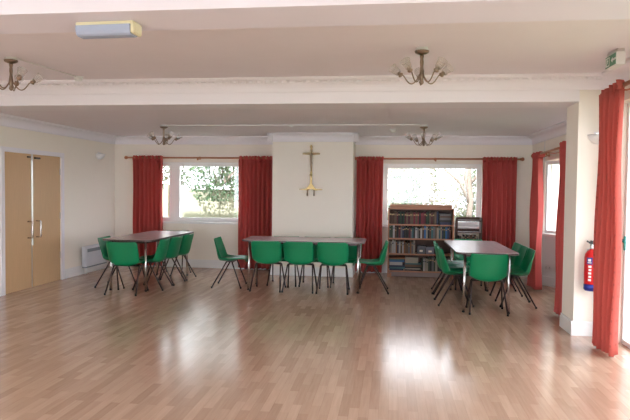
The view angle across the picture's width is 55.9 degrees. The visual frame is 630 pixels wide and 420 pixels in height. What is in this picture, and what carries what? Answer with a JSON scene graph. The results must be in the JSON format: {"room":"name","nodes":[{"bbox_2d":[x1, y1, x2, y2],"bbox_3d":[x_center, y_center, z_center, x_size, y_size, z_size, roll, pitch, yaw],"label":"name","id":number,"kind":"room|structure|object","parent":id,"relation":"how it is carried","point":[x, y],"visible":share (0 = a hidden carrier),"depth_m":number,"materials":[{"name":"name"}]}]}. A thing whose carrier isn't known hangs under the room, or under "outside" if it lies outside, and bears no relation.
{"room":"community hall","nodes":[
{"label":"community hall","id":0,"kind":"room"},
{"bbox_2d":[0,126,114,284],"bbox_3d":[-4.917,-0.142,3.889,0.250,2.900,15.060,1,2,7],"label":"wall","id":1,"kind":"structure","parent":0,"point":[89,181],"depth_m":10.08,"materials":[{"name":"beige paint"}]},
{"bbox_2d":[0,146,64,295],"bbox_3d":[-4.154,0.128,8.809,0.126,2.030,1.560,1,2,7],"label":"door","id":2,"kind":"structure","parent":1,"relation":"in","point":[30,214],"depth_m":8.71,"materials":[{"name":"brown wood"}]},
{"bbox_2d":[0,260,114,295],"bbox_3d":[-4.778,1.229,4.069,0.022,0.150,14.760,1,2,7],"label":"baseboard","id":3,"kind":"structure","parent":1,"relation":"attached to","point":[78,270],"depth_m":10.06,"materials":[{"name":"white paint"}]},
{"bbox_2d":[0,113,116,143],"bbox_3d":[-4.011,-1.259,9.379,0.110,0.150,3.870,1,2,7],"label":"trim","id":4,"kind":"structure","parent":1,"relation":"attached to","point":[6,120],"depth_m":9.17,"materials":[{"name":"white paint"}]},
{"bbox_2d":[82,244,106,273],"bbox_3d":[-3.899,0.849,10.501,0.112,0.475,0.760,1,2,7],"label":"wall heater","id":5,"kind":"object","parent":1,"relation":"attached to","point":[92,256],"visible":0.88,"depth_m":10.29,"materials":[{"name":"white metal"}]},
{"bbox_2d":[87,247,100,251],"bbox_3d":[-3.882,0.664,10.492,0.082,0.095,0.690,1,2,7],"label":"grille","id":6,"kind":"object","parent":5,"relation":"attached to","point":[89,249],"depth_m":10.35,"materials":[{"name":"grey metal"}]},
{"bbox_2d":[96,152,104,158],"bbox_3d":[-3.843,-0.977,10.704,0.115,0.130,0.230,1,2,7],"label":"wall lamp","id":7,"kind":"object","parent":1,"relation":"attached to","point":[99,155],"depth_m":10.66,"materials":[{"name":"white paint"}]},
{"bbox_2d":[0,90,579,110],"bbox_3d":[-0.791,-1.366,6.790,7.155,0.368,0.450,1,2,7],"label":"beam","id":8,"kind":"structure","parent":1,"relation":"attached to","point":[523,98],"depth_m":6.57,"materials":[{"name":"white paint"}]},
{"bbox_2d":[0,73,608,95],"bbox_3d":[-0.682,-1.363,6.484,7.450,0.150,0.130,1,2,7],"label":"trim","id":9,"kind":"structure","parent":1,"relation":"attached to","point":[532,81],"depth_m":6.41,"materials":[{"name":"white paint"}]},
{"bbox_2d":[0,0,629,33],"bbox_3d":[-1.093,-1.215,3.308,7.450,0.330,0.380,1,2,7],"label":"ceiling beam","id":10,"kind":"structure","parent":1,"relation":"attached to","point":[16,16],"depth_m":3.13,"materials":[{"name":"white paint"}]},
{"bbox_2d":[0,107,566,135],"bbox_3d":[-0.052,-1.524,9.010,8.650,0.493,4.170,1,2,7],"label":"ceiling","id":11,"kind":"structure","parent":0,"point":[440,121],"depth_m":8.38,"materials":[{"name":"paint"}]},
{"bbox_2d":[151,125,177,144],"bbox_3d":[-2.327,-1.152,9.151,0.572,0.310,0.552,1,2,-1],"label":"chandelier","id":12,"kind":"object","parent":11,"relation":"hanging from","point":[163,127],"visible":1,"depth_m":9.12,"materials":[{"name":"gold metal"}]},
{"bbox_2d":[167,124,420,125],"bbox_3d":[-0.364,-1.270,8.882,3.850,0.012,0.020,1,2,7],"label":"cable trunking","id":13,"kind":"object","parent":11,"relation":"attached to","point":[346,124],"visible":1,"depth_m":8.89,"materials":[{"name":"white plastic"}]},
{"bbox_2d":[410,125,437,145],"bbox_3d":[1.591,-1.094,8.745,0.572,0.310,0.551,0,2,-21],"label":"chandelier","id":14,"kind":"object","parent":11,"relation":"hanging from","point":[423,127],"visible":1,"depth_m":8.71,"materials":[{"name":"gold metal"}]},
{"bbox_2d":[272,142,355,267],"bbox_3d":[-0.011,-0.101,10.531,1.394,2.457,0.640,1,2,7],"label":"wall","id":15,"kind":"structure","parent":0,"point":[331,212],"depth_m":10.21,"materials":[{"name":"beige paint"}]},
{"bbox_2d":[299,145,322,195],"bbox_3d":[-0.069,-0.678,10.156,0.400,0.875,0.079,1,2,7],"label":"crucifix","id":16,"kind":"object","parent":15,"relation":"attached to","point":[310,153],"visible":1,"depth_m":10.16,"materials":[{"name":"gold metal"}]},
{"bbox_2d":[267,133,359,144],"bbox_3d":[-0.004,-1.252,10.445,1.574,0.150,0.730,1,2,7],"label":"trim","id":17,"kind":"structure","parent":15,"relation":"attached to","point":[271,137],"depth_m":10.14,"materials":[{"name":"white paint"}]},
{"bbox_2d":[147,259,527,276],"bbox_3d":[-0.083,1.051,10.568,7.670,0.150,0.662,1,2,7],"label":"baseboard","id":18,"kind":"structure","parent":15,"relation":"attached to","point":[339,272],"depth_m":10.47,"materials":[{"name":"white paint"}]},
{"bbox_2d":[0,266,629,419],"bbox_3d":[-0.799,1.426,3.562,8.650,0.120,15.360,1,2,7],"label":"floor","id":19,"kind":"structure","parent":0,"point":[191,349],"depth_m":5.42,"materials":[{"name":"brown wood"}]},
{"bbox_2d":[94,236,136,288],"bbox_3d":[-2.984,0.779,8.987,0.527,0.742,0.470,1,2,5],"label":"chair","id":20,"kind":"object","parent":19,"relation":"on","point":[102,244],"visible":0.42,"depth_m":8.93,"materials":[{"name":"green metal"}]},
{"bbox_2d":[104,242,148,295],"bbox_3d":[-2.658,0.802,8.428,0.470,0.742,0.527,1,2,6],"label":"chair","id":21,"kind":"object","parent":19,"relation":"on","point":[119,253],"visible":0.96,"depth_m":8.22,"materials":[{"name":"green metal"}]},
{"bbox_2d":[103,231,193,291],"bbox_3d":[-2.569,0.766,9.357,0.750,0.750,1.800,1,2,9],"label":"dining table","id":22,"kind":"object","parent":19,"relation":"on","point":[144,238],"visible":0.88,"depth_m":8.84,"materials":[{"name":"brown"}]},
{"bbox_2d":[132,238,172,290],"bbox_3d":[-2.440,0.790,8.838,0.527,0.742,0.470,1,2,4],"label":"chair","id":23,"kind":"object","parent":19,"relation":"on","point":[160,254],"visible":0.83,"depth_m":8.69,"materials":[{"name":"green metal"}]},
{"bbox_2d":[147,235,185,285],"bbox_3d":[-2.360,0.775,9.300,0.527,0.742,0.470,1,2,9],"label":"chair","id":24,"kind":"object","parent":19,"relation":"on","point":[174,246],"visible":0.77,"depth_m":9.14,"materials":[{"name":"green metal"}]},
{"bbox_2d":[156,230,190,275],"bbox_3d":[-2.444,0.741,10.243,0.470,0.742,0.527,1,2,7],"label":"chair","id":25,"kind":"object","parent":19,"relation":"on","point":[167,230],"visible":0.1,"depth_m":10.39,"materials":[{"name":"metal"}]},
{"bbox_2d":[160,233,196,280],"bbox_3d":[-2.278,0.759,9.784,0.527,0.742,0.470,1,2,7],"label":"chair","id":26,"kind":"object","parent":19,"relation":"on","point":[185,247],"visible":0.66,"depth_m":9.62,"materials":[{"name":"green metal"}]},
{"bbox_2d":[211,236,250,288],"bbox_3d":[-1.278,0.795,9.080,0.527,0.742,0.470,1,2,4],"label":"chair","id":27,"kind":"object","parent":19,"relation":"on","point":[222,255],"visible":0.96,"depth_m":9.17,"materials":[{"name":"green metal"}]},
{"bbox_2d":[249,241,285,292],"bbox_3d":[-0.689,0.809,8.844,0.470,0.742,0.527,1,2,7],"label":"chair","id":28,"kind":"object","parent":19,"relation":"on","point":[263,252],"visible":1,"depth_m":8.64,"materials":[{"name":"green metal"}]},
{"bbox_2d":[266,236,299,286],"bbox_3d":[-0.489,0.795,9.306,0.470,0.742,0.527,1,2,7],"label":"chair","id":29,"kind":"object","parent":19,"relation":"on","point":[288,236],"visible":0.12,"depth_m":9.40,"materials":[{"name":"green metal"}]},
{"bbox_2d":[281,241,316,293],"bbox_3d":[-0.214,0.817,8.783,0.470,0.742,0.527,1,2,8],"label":"chair","id":30,"kind":"object","parent":19,"relation":"on","point":[295,253],"visible":1,"depth_m":8.57,"materials":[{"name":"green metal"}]},
{"bbox_2d":[242,236,366,293],"bbox_3d":[-0.145,0.809,8.924,1.800,0.750,0.750,1,2,7],"label":"dining table","id":31,"kind":"object","parent":19,"relation":"on","point":[357,242],"visible":0.73,"depth_m":8.75,"materials":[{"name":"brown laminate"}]},
{"bbox_2d":[298,245,330,287],"bbox_3d":[0.007,0.803,9.242,0.470,0.742,0.527,1,2,7],"label":"chair","id":32,"kind":"object","parent":19,"relation":"on","point":[315,246],"visible":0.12,"depth_m":9.35,"materials":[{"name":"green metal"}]},
{"bbox_2d":[316,242,349,294],"bbox_3d":[0.272,0.825,8.715,0.470,0.742,0.527,1,2,6],"label":"chair","id":33,"kind":"object","parent":19,"relation":"on","point":[328,254],"visible":1,"depth_m":8.51,"materials":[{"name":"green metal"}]},
{"bbox_2d":[330,237,361,287],"bbox_3d":[0.483,0.811,9.181,0.470,0.742,0.527,1,2,7],"label":"chair","id":34,"kind":"object","parent":19,"relation":"on","point":[352,257],"visible":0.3,"depth_m":9.34,"materials":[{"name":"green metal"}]},
{"bbox_2d":[353,240,388,293],"bbox_3d":[0.826,0.829,8.760,0.527,0.742,0.470,1,2,6],"label":"chair","id":35,"kind":"object","parent":19,"relation":"on","point":[379,261],"visible":0.97,"depth_m":8.61,"materials":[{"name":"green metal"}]},
{"bbox_2d":[387,204,453,278],"bbox_3d":[1.816,0.533,10.258,1.110,1.250,0.275,1,2,7],"label":"bookcase","id":36,"kind":"object","parent":19,"relation":"on","point":[445,209],"visible":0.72,"depth_m":10.21,"materials":[{"name":"orange wood"}]},
{"bbox_2d":[394,211,396,223],"bbox_3d":[1.397,0.128,10.299,0.036,0.217,0.170,1,2,7],"label":"book","id":37,"kind":"object","parent":36,"relation":"on","point":[395,216],"visible":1,"depth_m":10.22,"materials":[{"name":"brown paper"}]},
{"bbox_2d":[398,225,400,237],"bbox_3d":[1.466,0.368,10.287,0.036,0.219,0.171,1,2,7],"label":"book","id":38,"kind":"object","parent":36,"relation":"on","point":[399,232],"visible":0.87,"depth_m":10.20,"materials":[{"name":"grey paper"}]},
{"bbox_2d":[415,212,417,223],"bbox_3d":[1.749,0.137,10.241,0.034,0.212,0.171,1,2,7],"label":"book","id":39,"kind":"object","parent":36,"relation":"on","point":[416,215],"visible":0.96,"depth_m":10.16,"materials":[{"name":"brown paper"}]},
{"bbox_2d":[417,245,424,253],"bbox_3d":[1.829,0.681,10.249,0.136,0.135,0.176,1,2,7],"label":"storage box","id":40,"kind":"object","parent":36,"relation":"on","point":[420,248],"visible":1,"depth_m":10.17,"materials":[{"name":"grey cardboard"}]},
{"bbox_2d":[425,246,433,253],"bbox_3d":[1.977,0.691,10.230,0.146,0.120,0.176,1,2,7],"label":"storage box","id":41,"kind":"object","parent":36,"relation":"on","point":[428,249],"visible":0.93,"depth_m":10.15,"materials":[{"name":"grey cardboard"}]},
{"bbox_2d":[429,256,431,270],"bbox_3d":[1.992,0.922,10.249,0.034,0.247,0.171,1,2,7],"label":"book","id":42,"kind":"object","parent":36,"relation":"on","point":[430,266],"visible":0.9,"depth_m":10.17,"materials":[{"name":"black paper"}]},
{"bbox_2d":[434,212,436,224],"bbox_3d":[2.065,0.139,10.210,0.036,0.217,0.170,1,2,7],"label":"book","id":43,"kind":"object","parent":36,"relation":"on","point":[435,213],"visible":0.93,"depth_m":10.13,"materials":[{"name":"brown paper"}]},
{"bbox_2d":[436,211,438,224],"bbox_3d":[2.102,0.137,10.209,0.035,0.222,0.170,1,2,7],"label":"book","id":44,"kind":"object","parent":36,"relation":"on","point":[437,217],"visible":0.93,"depth_m":10.13,"materials":[{"name":"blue paper"}]},
{"bbox_2d":[439,222,450,224],"bbox_3d":[2.230,0.228,10.172,0.195,0.045,0.150,1,2,7],"label":"book","id":45,"kind":"object","parent":36,"relation":"on","point":[440,223],"visible":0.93,"depth_m":10.10,"materials":[{"name":"blue paper"}]},
{"bbox_3d":[1.692,1.030,10.288,0.270,0.022,0.190,1,2,7],"label":"book","id":46,"kind":"object","parent":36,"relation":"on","visible":0},
{"bbox_3d":[1.692,1.007,10.288,0.260,0.022,0.190,1,2,7],"label":"book","id":47,"kind":"object","parent":46,"relation":"on","visible":0},
{"bbox_3d":[1.693,0.986,10.287,0.270,0.020,0.190,1,2,7],"label":"book","id":48,"kind":"object","parent":47,"relation":"on","visible":0},
{"bbox_2d":[405,264,421,266],"bbox_3d":[1.702,0.954,10.285,0.280,0.042,0.190,1,2,7],"label":"book","id":49,"kind":"object","parent":48,"relation":"on","point":[406,265],"visible":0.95,"depth_m":10.20,"materials":[{"name":"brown paper"}]},
{"bbox_3d":[1.693,0.922,10.285,0.270,0.022,0.190,1,2,7],"label":"book","id":50,"kind":"object","parent":49,"relation":"on","visible":0},
{"bbox_2d":[405,256,417,262],"bbox_3d":[1.673,0.860,10.285,0.220,0.100,0.190,1,2,7],"label":"book","id":51,"kind":"object","parent":50,"relation":"on","point":[408,259],"visible":1,"depth_m":10.19,"materials":[{"name":"beige paper"}]},
{"bbox_3d":[1.415,1.022,10.324,0.240,0.030,0.190,1,2,7],"label":"book","id":52,"kind":"object","parent":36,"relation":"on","visible":0},
{"bbox_3d":[1.428,0.992,10.321,0.260,0.028,0.190,1,2,7],"label":"book","id":53,"kind":"object","parent":52,"relation":"on","visible":0},
{"bbox_2d":[390,264,403,266],"bbox_3d":[1.426,0.963,10.321,0.250,0.030,0.190,1,2,7],"label":"book","id":54,"kind":"object","parent":53,"relation":"on","point":[402,265],"visible":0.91,"depth_m":10.23,"materials":[{"name":"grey paper"}]},
{"bbox_2d":[389,261,401,264],"bbox_3d":[1.406,0.919,10.322,0.220,0.055,0.190,1,2,7],"label":"book","id":55,"kind":"object","parent":54,"relation":"on","point":[390,263],"visible":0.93,"depth_m":10.23,"materials":[{"name":"grey paper"}]},
{"bbox_3d":[1.424,0.878,10.318,0.250,0.026,0.190,1,2,7],"label":"book","id":56,"kind":"object","parent":55,"relation":"on","visible":0},
{"bbox_3d":[1.422,0.853,10.317,0.240,0.024,0.190,1,2,7],"label":"book","id":57,"kind":"object","parent":56,"relation":"on","visible":0},
{"bbox_2d":[390,256,404,258],"bbox_3d":[1.427,0.830,10.316,0.260,0.020,0.190,1,2,7],"label":"book","id":58,"kind":"object","parent":57,"relation":"on","point":[391,257],"visible":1,"depth_m":10.26,"materials":[{"name":"brown paper"}]},
{"bbox_2d":[431,243,469,300],"bbox_3d":[1.919,0.858,8.306,0.527,0.742,0.470,1,2,7],"label":"chair","id":59,"kind":"object","parent":19,"relation":"on","point":[435,245],"visible":0.54,"depth_m":8.35,"materials":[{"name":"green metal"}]},
{"bbox_2d":[431,241,469,294],"bbox_3d":[1.993,0.844,8.730,0.527,0.742,0.470,1,2,7],"label":"chair","id":60,"kind":"object","parent":19,"relation":"on","point":[434,242],"visible":0.38,"depth_m":8.86,"materials":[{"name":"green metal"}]},
{"bbox_2d":[435,246,473,306],"bbox_3d":[1.878,0.872,7.878,0.527,0.742,0.470,1,2,6],"label":"chair","id":61,"kind":"object","parent":19,"relation":"on","point":[445,268],"visible":0.78,"depth_m":7.74,"materials":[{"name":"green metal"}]},
{"bbox_2d":[454,217,482,278],"bbox_3d":[2.622,0.648,10.165,0.425,1.045,0.240,1,2,7],"label":"bookcase","id":62,"kind":"object","parent":19,"relation":"on","point":[477,219],"visible":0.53,"depth_m":10.20,"materials":[{"name":"brown wood"}]},
{"bbox_2d":[452,239,485,290],"bbox_3d":[2.371,0.834,9.119,0.470,0.742,0.527,1,2,7],"label":"chair","id":63,"kind":"object","parent":19,"relation":"on","point":[456,256],"visible":0.34,"depth_m":9.30,"materials":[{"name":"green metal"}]},
{"bbox_2d":[444,240,518,313],"bbox_3d":[2.207,0.864,8.088,0.750,0.750,1.800,1,2,7],"label":"dining table","id":64,"kind":"object","parent":19,"relation":"on","point":[466,248],"visible":0.91,"depth_m":7.57,"materials":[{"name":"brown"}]},
{"bbox_2d":[465,253,508,316],"bbox_3d":[2.136,0.893,7.387,0.470,0.742,0.527,1,2,9],"label":"chair","id":65,"kind":"object","parent":19,"relation":"on","point":[483,267],"visible":1,"depth_m":7.18,"materials":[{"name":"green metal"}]},
{"bbox_2d":[489,242,522,296],"bbox_3d":[2.734,0.853,8.695,0.527,0.742,0.470,1,2,7],"label":"chair","id":66,"kind":"object","parent":19,"relation":"on","point":[515,247],"visible":0.22,"depth_m":8.79,"materials":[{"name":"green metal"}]},
{"bbox_2d":[490,245,529,302],"bbox_3d":[2.677,0.868,8.259,0.527,0.742,0.470,1,2,7],"label":"chair","id":67,"kind":"object","parent":19,"relation":"on","point":[518,261],"visible":0.54,"depth_m":8.36,"materials":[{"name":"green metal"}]},
{"bbox_2d":[498,248,536,308],"bbox_3d":[2.623,0.882,7.842,0.527,0.742,0.470,1,2,10],"label":"chair","id":68,"kind":"object","parent":19,"relation":"on","point":[525,269],"visible":0.71,"depth_m":7.87,"materials":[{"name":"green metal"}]},
{"bbox_2d":[0,19,629,80],"bbox_3d":[-1.061,-1.380,1.185,8.650,0.250,10.770,1,2,7],"label":"ceiling","id":69,"kind":"structure","parent":0,"point":[569,46],"depth_m":5.17,"materials":[{"name":"paint"}]},
{"bbox_2d":[0,56,35,90],"bbox_3d":[-2.857,-1.275,5.593,0.572,0.310,0.552,0,2,-10],"label":"chandelier","id":70,"kind":"object","parent":69,"relation":"hanging from","point":[8,59],"visible":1,"depth_m":5.56,"materials":[{"name":"gold metal"}]},
{"bbox_2d":[17,58,75,76],"bbox_3d":[-2.700,-1.438,6.036,0.012,0.010,0.935,1,2,13],"label":"cable trunking","id":71,"kind":"object","parent":69,"relation":"attached to","point":[17,58],"visible":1,"depth_m":5.97,"materials":[{"name":"white plastic"}]},
{"bbox_2d":[73,76,82,81],"bbox_3d":[-2.589,-1.435,6.501,0.104,0.050,0.104,1,2,7],"label":"smoke detector","id":72,"kind":"object","parent":69,"relation":"attached to","point":[77,78],"visible":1,"depth_m":6.47,"materials":[{"name":"white plastic"}]},
{"bbox_2d":[75,20,141,38],"bbox_3d":[-1.164,-1.015,3.354,0.353,0.074,0.110,1,2,9],"label":"emergency light","id":73,"kind":"object","parent":69,"relation":"attached to","point":[128,28],"visible":1,"depth_m":3.31,"materials":[{"name":"beige plastic"}]},
{"bbox_2d":[397,47,444,85],"bbox_3d":[0.904,-1.214,5.039,0.572,0.310,0.552,1,2,7],"label":"chandelier","id":74,"kind":"object","parent":69,"relation":"hanging from","point":[421,51],"visible":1,"depth_m":5.00,"materials":[{"name":"gold metal"}]},
{"bbox_2d":[605,48,625,69],"bbox_3d":[2.556,-1.284,5.054,0.081,0.135,0.250,1,2,7],"label":"exit sign","id":75,"kind":"object","parent":69,"relation":"attached to","point":[615,59],"visible":1,"depth_m":4.96,"materials":[{"name":"white plastic"}]},
{"bbox_2d":[114,144,558,264],"bbox_3d":[0.182,-0.336,10.972,8.650,2.900,0.300,1,2,7],"label":"wall","id":76,"kind":"structure","parent":0,"point":[203,247],"depth_m":11.00,"materials":[{"name":"beige paint"}]},
{"bbox_2d":[124,156,270,159],"bbox_3d":[-2.107,-0.959,11.015,2.961,0.077,0.164,1,2,7],"label":"pole","id":77,"kind":"object","parent":76,"relation":"attached to","point":[125,157],"visible":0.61,"depth_m":10.96,"materials":[{"name":"brown wood"}]},
{"bbox_2d":[133,155,162,265],"bbox_3d":[-3.132,0.014,11.113,0.568,2.069,0.148,1,2,7],"label":"curtain","id":78,"kind":"object","parent":77,"relation":"hanging from","point":[147,172],"visible":0.79,"depth_m":11.10,"materials":[{"name":"red fabric"}]},
{"bbox_2d":[238,156,272,268],"bbox_3d":[-1.088,0.046,10.845,0.667,2.069,0.170,1,2,7],"label":"curtain","id":79,"kind":"object","parent":77,"relation":"hanging from","point":[255,175],"visible":0.8,"depth_m":10.84,"materials":[{"name":"red fabric"}]},
{"bbox_2d":[163,162,237,224],"bbox_3d":[-2.272,-0.322,11.176,2.210,1.153,0.235,1,2,7],"label":"window","id":80,"kind":"structure","parent":76,"relation":"in","point":[175,167],"depth_m":11.26,"materials":[{"name":"white plastic"}]},
{"bbox_2d":[115,136,531,144],"bbox_3d":[-0.022,-1.263,10.760,7.670,0.150,0.110,1,2,7],"label":"trim","id":81,"kind":"structure","parent":76,"relation":"attached to","point":[199,140],"depth_m":10.65,"materials":[{"name":"white paint"}]},
{"bbox_2d":[382,164,481,228],"bbox_3d":[2.086,-0.251,10.613,1.820,1.148,0.230,1,2,7],"label":"window","id":82,"kind":"structure","parent":76,"relation":"in","point":[473,225],"depth_m":10.62,"materials":[{"name":"white plastic"}]},
{"bbox_2d":[355,157,524,160],"bbox_3d":[2.153,-0.892,10.467,2.951,0.077,0.164,1,2,7],"label":"pole","id":83,"kind":"object","parent":76,"relation":"attached to","point":[522,158],"visible":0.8,"depth_m":10.40,"materials":[{"name":"brown wood"}]},
{"bbox_2d":[355,156,383,272],"bbox_3d":[0.969,0.079,10.582,0.479,2.069,0.150,1,2,5],"label":"curtain","id":84,"kind":"object","parent":83,"relation":"hanging from","point":[369,184],"visible":0.86,"depth_m":10.57,"materials":[{"name":"red fabric"}]},
{"bbox_2d":[482,157,516,248],"bbox_3d":[3.186,0.113,10.306,0.589,2.070,0.158,1,2,7],"label":"curtain","id":85,"kind":"object","parent":83,"relation":"hanging from","point":[499,179],"visible":0.73,"depth_m":10.29,"materials":[{"name":"red fabric"}]},
{"bbox_2d":[532,135,565,259],"bbox_3d":[3.589,-0.208,8.432,0.120,2.900,3.870,1,2,7],"label":"wall","id":86,"kind":"structure","parent":0,"point":[553,143],"depth_m":9.49,"materials":[{"name":"beige paint"}]},
{"bbox_2d":[531,147,559,156],"bbox_3d":[3.296,-0.800,8.002,0.253,0.077,2.795,1,2,10],"label":"pole","id":87,"kind":"object","parent":86,"relation":"attached to","point":[548,152],"visible":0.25,"depth_m":8.36,"materials":[{"name":"brown wood"}]},
{"bbox_2d":[527,151,544,289],"bbox_3d":[3.376,0.156,9.055,0.162,2.075,0.531,1,2,9],"label":"curtain","id":88,"kind":"object","parent":87,"relation":"hanging from","point":[534,279],"visible":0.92,"depth_m":8.87,"materials":[{"name":"red fabric"}]},
{"bbox_2d":[554,141,565,315],"bbox_3d":[2.951,0.223,7.035,0.134,2.074,0.448,1,2,7],"label":"curtain","id":89,"kind":"object","parent":87,"relation":"hanging from","point":[559,240],"visible":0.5,"depth_m":7.07,"materials":[{"name":"red fabric"}]},
{"bbox_2d":[527,120,566,144],"bbox_3d":[3.481,-1.141,8.415,0.120,0.150,3.870,1,2,7],"label":"trim","id":90,"kind":"structure","parent":86,"relation":"attached to","point":[559,129],"depth_m":9.03,"materials":[{"name":"white paint"}]},
{"bbox_2d":[541,141,558,277],"bbox_3d":[3.860,-0.232,9.179,0.100,2.900,0.793,0,2,-23],"label":"wall","id":91,"kind":"structure","parent":0,"point":[548,243],"depth_m":9.42,"materials":[{"name":"white paint"}]},
{"bbox_2d":[544,264,551,269],"bbox_3d":[3.698,0.909,9.423,0.017,0.086,0.146,0,2,-23],"label":"wall socket","id":92,"kind":"object","parent":91,"relation":"attached to","point":[546,267],"visible":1,"depth_m":9.43,"materials":[{"name":"white plastic"}]},
{"bbox_2d":[542,276,555,287],"bbox_3d":[3.789,1.143,9.204,0.022,0.150,0.753,0,2,-23],"label":"baseboard","id":93,"kind":"structure","parent":91,"relation":"attached to","point":[546,281],"depth_m":9.39,"materials":[{"name":"white paint"}]},
{"bbox_2d":[542,161,558,236],"bbox_3d":[3.784,-0.170,9.149,0.235,1.168,0.833,0,2,-23],"label":"window","id":94,"kind":"structure","parent":91,"relation":"in","point":[548,232],"depth_m":9.48,"materials":[{"name":"white plastic"}]},
{"bbox_2d":[562,90,600,321],"bbox_3d":[3.163,-0.138,6.326,0.845,2.900,0.420,1,2,7],"label":"wall pier","id":95,"kind":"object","parent":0,"point":[581,169],"visible":0.22,"depth_m":6.19,"materials":[{"name":"beige paint"}]},
{"bbox_2d":[559,313,592,335],"bbox_3d":[2.863,1.232,6.400,0.317,0.150,0.442,1,2,7],"label":"baseboard","id":96,"kind":"object","parent":95,"relation":"attached to","point":[574,328],"visible":0.82,"depth_m":6.20,"materials":[{"name":"white paint"}]},
{"bbox_2d":[583,240,593,291],"bbox_3d":[2.834,0.569,6.091,0.150,0.515,0.160,-1,2,-32],"label":"fire extinguisher","id":97,"kind":"object","parent":95,"relation":"attached to","point":[588,258],"visible":0.6,"depth_m":6.05,"materials":[{"name":"red metal"}]},
{"bbox_2d":[587,132,598,144],"bbox_3d":[2.920,-0.737,6.067,0.230,0.130,0.115,1,2,7],"label":"wall lamp","id":98,"kind":"object","parent":95,"relation":"attached to","point":[594,138],"depth_m":6.08,"materials":[{"name":"white paint"}]},
{"bbox_2d":[618,85,629,342],"bbox_3d":[2.469,0.050,0.777,0.300,2.900,10.770,1,2,7],"label":"wall","id":99,"kind":"structure","parent":0,"point":[627,93],"depth_m":5.87,"materials":[{"name":"beige paint"}]},
{"bbox_2d":[602,57,629,84],"bbox_3d":[2.760,-1.256,4.564,0.130,0.150,3.100,1,2,7],"label":"trim","id":100,"kind":"structure","parent":99,"relation":"attached to","point":[623,72],"depth_m":5.70,"materials":[{"name":"white paint"}]},
{"bbox_2d":[621,103,629,347],"bbox_3d":[2.773,0.221,3.392,0.070,2.376,5.016,1,2,7],"label":"glass door","id":101,"kind":"structure","parent":99,"relation":"in","point":[625,319],"depth_m":5.85,"materials":[{"name":"white glass"}]},
{"bbox_2d":[622,236,625,249],"bbox_3d":[3.013,0.329,5.785,0.066,0.140,0.159,1,2,7],"label":"handle","id":102,"kind":"object","parent":101,"relation":"attached to","point":[624,239],"visible":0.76,"depth_m":5.83,"materials":[{"name":"teal metal"}]},
{"bbox_2d":[622,80,629,90],"bbox_3d":[2.547,-1.038,3.161,0.193,0.077,5.111,1,2,7],"label":"pole","id":103,"kind":"object","parent":99,"relation":"attached to","point":[626,83],"visible":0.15,"depth_m":5.23,"materials":[{"name":"brown wood"}]},
{"bbox_2d":[592,79,624,356],"bbox_3d":[2.748,0.074,5.560,0.164,2.492,0.528,1,2,5],"label":"curtain","id":104,"kind":"object","parent":103,"relation":"hanging from","point":[607,245],"visible":0.99,"depth_m":5.46,"materials":[{"name":"fabric"}]},
{"label":"outside","id":105,"kind":"structure","parent":0,"visible":0},
{"bbox_3d":[0.942,1.472,7.495,50.000,0.150,65.000,1,2,7],"label":"ground","id":106,"kind":"structure","parent":105,"visible":0},
{"bbox_2d":[162,166,210,189],"bbox_3d":[-4.216,-0.656,15.813,2.964,3.413,1.321,1,2,9],"label":"tree","id":107,"kind":"object","parent":106,"relation":"on","point":[166,177],"visible":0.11,"depth_m":15.65,"materials":[{"name":"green plant"}]},
{"bbox_2d":[184,166,238,201],"bbox_3d":[-2.226,-0.961,13.661,1.776,1.565,0.817,1,2,1],"label":"shrub","id":108,"kind":"object","parent":106,"relation":"on","point":[216,179],"visible":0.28,"depth_m":13.64,"materials":[{"name":"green plant"}]},
{"bbox_2d":[219,167,238,188],"bbox_3d":[-1.476,-0.567,15.749,2.589,3.305,1.314,1,2,7],"label":"tree","id":109,"kind":"object","parent":106,"relation":"on","point":[220,167],"visible":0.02,"depth_m":15.60,"materials":[{"name":"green plant"}]},
{"bbox_2d":[162,184,402,219],"bbox_3d":[-2.624,0.264,14.064,9.312,1.720,0.170,1,2,7],"label":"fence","id":110,"kind":"object","parent":106,"relation":"on","point":[190,207],"visible":0.04,"depth_m":14.06,"materials":[{"name":"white wood"}]},
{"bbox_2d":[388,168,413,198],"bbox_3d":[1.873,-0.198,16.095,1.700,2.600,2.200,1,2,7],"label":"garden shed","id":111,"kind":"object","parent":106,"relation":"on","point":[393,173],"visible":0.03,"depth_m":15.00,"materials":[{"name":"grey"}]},
{"bbox_2d":[387,185,425,216],"bbox_3d":[1.834,0.285,13.296,0.978,1.847,0.887,0,2,-16],"label":"shrub","id":112,"kind":"object","parent":106,"relation":"on","point":[411,201],"visible":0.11,"depth_m":13.16,"materials":[{"name":"grey plant"}]},
{"bbox_2d":[387,168,437,217],"bbox_3d":[2.054,-0.135,14.050,1.790,2.643,1.168,1,2,16],"label":"shrub","id":113,"kind":"object","parent":106,"relation":"on","point":[395,187],"visible":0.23,"depth_m":13.88,"materials":[{"name":"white plant"}]},
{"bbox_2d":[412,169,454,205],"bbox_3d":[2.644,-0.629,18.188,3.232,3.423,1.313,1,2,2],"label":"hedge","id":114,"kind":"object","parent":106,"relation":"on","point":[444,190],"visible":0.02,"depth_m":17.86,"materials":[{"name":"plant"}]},
{"bbox_2d":[411,169,474,221],"bbox_3d":[2.978,-0.136,13.729,1.759,2.683,1.319,0,2,-16],"label":"shrub","id":115,"kind":"object","parent":106,"relation":"on","point":[430,200],"visible":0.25,"depth_m":13.67,"materials":[{"name":"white plant"}]},
{"bbox_2d":[444,169,475,221],"bbox_3d":[3.304,-0.157,13.309,1.277,2.759,0.240,1,2,7],"label":"trunk","id":116,"kind":"object","parent":106,"relation":"on","point":[468,195],"visible":0.51,"depth_m":13.24,"materials":[{"name":"grey plant"}]},
{"bbox_2d":[450,169,475,221],"bbox_3d":[3.819,-0.119,13.816,1.565,2.671,1.254,2,2,30],"label":"shrub","id":117,"kind":"object","parent":106,"relation":"on","point":[462,174],"visible":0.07,"depth_m":13.83,"materials":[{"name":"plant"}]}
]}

